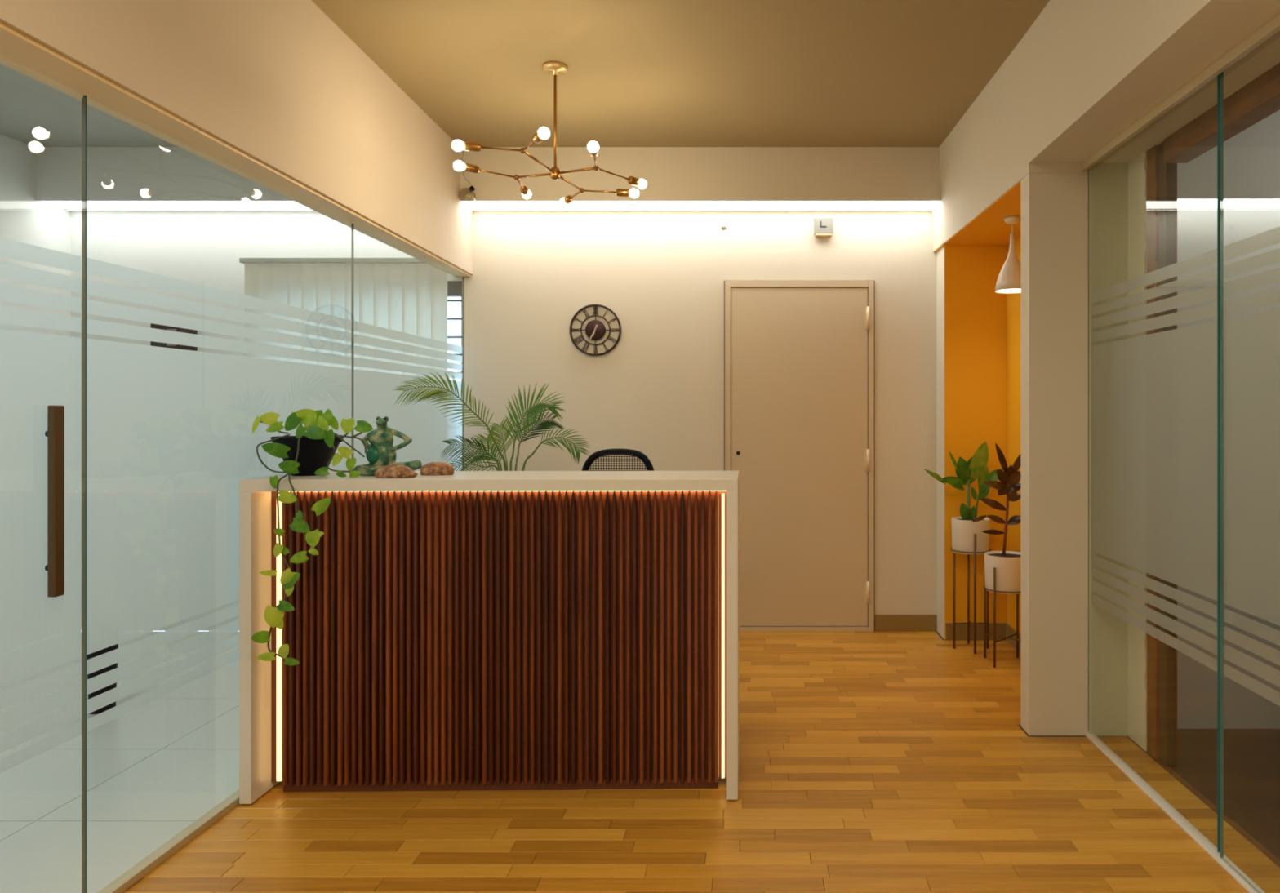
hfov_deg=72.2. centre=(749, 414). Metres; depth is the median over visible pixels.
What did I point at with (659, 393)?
wall
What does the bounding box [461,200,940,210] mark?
light
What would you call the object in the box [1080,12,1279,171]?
trim
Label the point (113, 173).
trim
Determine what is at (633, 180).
socket
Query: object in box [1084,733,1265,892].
trim
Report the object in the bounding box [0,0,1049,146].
ceiling
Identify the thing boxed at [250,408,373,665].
pothos
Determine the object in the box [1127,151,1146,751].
wall
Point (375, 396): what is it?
glass panel
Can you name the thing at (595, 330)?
wall clock
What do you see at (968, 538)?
planter
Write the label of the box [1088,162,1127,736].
wall
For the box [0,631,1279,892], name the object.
floor
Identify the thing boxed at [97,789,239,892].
trim
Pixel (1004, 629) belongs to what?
baseboard
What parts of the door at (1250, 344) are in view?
pane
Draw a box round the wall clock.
[569,304,621,355]
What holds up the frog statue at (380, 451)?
on the reception desk
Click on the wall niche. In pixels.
(982, 325)
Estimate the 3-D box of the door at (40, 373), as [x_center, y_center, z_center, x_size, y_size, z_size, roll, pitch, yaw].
[-1.718,0.238,1.780,0.039,2.120,0.959,0,0,0]
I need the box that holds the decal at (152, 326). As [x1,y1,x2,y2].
[150,323,197,351]
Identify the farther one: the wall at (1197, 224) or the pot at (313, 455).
the wall at (1197, 224)
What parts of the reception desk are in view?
panel, panel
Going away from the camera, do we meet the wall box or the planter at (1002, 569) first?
the planter at (1002, 569)
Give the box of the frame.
[1146,62,1279,765]
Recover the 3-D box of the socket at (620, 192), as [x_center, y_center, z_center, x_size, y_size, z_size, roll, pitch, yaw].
[-0.607,-1.060,4.158,0.064,0.035,0.035,0,0,-13]
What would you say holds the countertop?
on the reception desk
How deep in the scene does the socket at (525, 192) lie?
4.10 m
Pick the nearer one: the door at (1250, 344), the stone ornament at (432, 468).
the door at (1250, 344)
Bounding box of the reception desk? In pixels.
[239,471,739,804]
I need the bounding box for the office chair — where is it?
[582,448,653,471]
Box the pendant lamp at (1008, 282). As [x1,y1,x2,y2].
[995,215,1020,293]
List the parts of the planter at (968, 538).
leg, stem, leg, pot, leg, stem, leg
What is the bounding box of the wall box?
[813,217,833,236]
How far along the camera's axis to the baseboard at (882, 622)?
5.24 m
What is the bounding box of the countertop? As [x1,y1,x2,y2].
[239,471,739,491]
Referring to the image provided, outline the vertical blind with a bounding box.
[239,257,447,379]
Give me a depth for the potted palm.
4.12 m
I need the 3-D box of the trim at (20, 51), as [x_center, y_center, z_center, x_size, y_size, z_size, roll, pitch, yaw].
[-1.636,-0.836,1.325,0.258,0.012,7.850,0,0,0]
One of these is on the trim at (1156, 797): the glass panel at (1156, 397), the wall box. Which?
the glass panel at (1156, 397)
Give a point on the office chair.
(602, 453)
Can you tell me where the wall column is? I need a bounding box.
[1020,173,1088,735]
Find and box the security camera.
[458,149,475,204]
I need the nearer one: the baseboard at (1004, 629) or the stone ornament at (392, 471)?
the stone ornament at (392, 471)
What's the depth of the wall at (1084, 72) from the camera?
3.06 m
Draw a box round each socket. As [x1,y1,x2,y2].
[463,141,481,151]
[463,163,479,173]
[520,186,528,195]
[532,132,543,143]
[562,195,573,204]
[589,150,598,157]
[615,188,630,196]
[626,176,640,186]
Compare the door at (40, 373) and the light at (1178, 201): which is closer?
the door at (40, 373)
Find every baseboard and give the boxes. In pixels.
[875,614,936,631]
[945,622,1020,653]
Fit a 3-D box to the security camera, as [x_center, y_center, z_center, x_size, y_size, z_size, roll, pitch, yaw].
[-1.609,-1.359,4.950,0.096,0.330,0.096,0,0,0]
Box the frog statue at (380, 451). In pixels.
[353,416,422,475]
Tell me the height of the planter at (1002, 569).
1.160 m
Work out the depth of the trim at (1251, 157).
3.53 m
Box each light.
[40,200,313,210]
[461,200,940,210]
[1177,200,1279,203]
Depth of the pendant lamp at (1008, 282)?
4.29 m
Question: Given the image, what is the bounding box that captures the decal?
[86,644,118,714]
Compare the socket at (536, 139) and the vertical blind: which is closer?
the socket at (536, 139)
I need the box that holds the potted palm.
[393,372,591,471]
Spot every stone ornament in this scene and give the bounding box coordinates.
[374,464,417,478]
[420,462,453,475]
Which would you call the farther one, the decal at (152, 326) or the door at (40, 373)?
the decal at (152, 326)
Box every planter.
[924,441,1003,653]
[971,442,1020,667]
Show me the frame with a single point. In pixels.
(1259, 99)
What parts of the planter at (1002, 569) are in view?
leg, leg, pot, stem, leg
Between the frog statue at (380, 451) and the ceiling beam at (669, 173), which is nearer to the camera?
the frog statue at (380, 451)
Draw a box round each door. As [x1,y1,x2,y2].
[0,97,85,892]
[724,280,875,631]
[1220,71,1279,857]
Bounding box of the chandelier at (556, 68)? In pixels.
[451,61,646,207]
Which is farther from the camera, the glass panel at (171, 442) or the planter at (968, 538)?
the planter at (968, 538)
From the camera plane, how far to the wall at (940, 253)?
5.15 m
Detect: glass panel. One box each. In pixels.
[83,95,353,892]
[353,276,463,471]
[1088,73,1220,852]
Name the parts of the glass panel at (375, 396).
pane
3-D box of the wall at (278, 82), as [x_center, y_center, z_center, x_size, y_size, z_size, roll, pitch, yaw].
[-1.647,-1.188,1.325,0.305,0.692,7.850,0,0,0]
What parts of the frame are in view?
post, post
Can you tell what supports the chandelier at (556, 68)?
hanging from the ceiling
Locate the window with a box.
[447,280,462,381]
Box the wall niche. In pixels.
[933,181,1020,639]
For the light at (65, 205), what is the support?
attached to the trim at (113, 173)
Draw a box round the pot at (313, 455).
[270,435,343,475]
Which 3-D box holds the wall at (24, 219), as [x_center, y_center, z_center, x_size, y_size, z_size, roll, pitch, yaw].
[-4.175,-0.113,1.325,0.150,2.842,7.850,0,0,0]
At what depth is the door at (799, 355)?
5.24 m
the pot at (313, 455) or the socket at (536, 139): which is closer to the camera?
the pot at (313, 455)
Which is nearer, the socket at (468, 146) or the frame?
the frame
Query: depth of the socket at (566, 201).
4.28 m
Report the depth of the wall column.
3.54 m
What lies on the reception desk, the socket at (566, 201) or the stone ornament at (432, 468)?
the stone ornament at (432, 468)
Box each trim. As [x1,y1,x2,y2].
[0,21,471,276]
[35,146,315,211]
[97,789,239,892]
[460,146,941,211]
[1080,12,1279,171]
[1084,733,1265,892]
[1177,110,1279,204]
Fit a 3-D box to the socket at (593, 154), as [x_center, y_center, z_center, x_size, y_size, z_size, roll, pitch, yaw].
[-0.628,-1.060,3.503,0.035,0.035,0.064,0,0,-8]
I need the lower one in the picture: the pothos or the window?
the pothos
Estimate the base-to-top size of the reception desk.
1.090 m
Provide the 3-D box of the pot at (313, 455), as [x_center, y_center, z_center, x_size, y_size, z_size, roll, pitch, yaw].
[-1.585,0.148,3.117,0.236,0.139,0.236,0,0,0]
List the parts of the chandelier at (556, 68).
bulb, bulb, bulb, arm, arm, bulb, rod, bulb, arm, arm, bulb, bulb, bulb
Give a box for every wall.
[0,0,473,275]
[0,133,71,336]
[71,211,936,631]
[931,0,1279,251]
[936,245,944,639]
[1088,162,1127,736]
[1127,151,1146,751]
[1177,204,1279,728]
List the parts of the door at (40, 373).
pull handle, pane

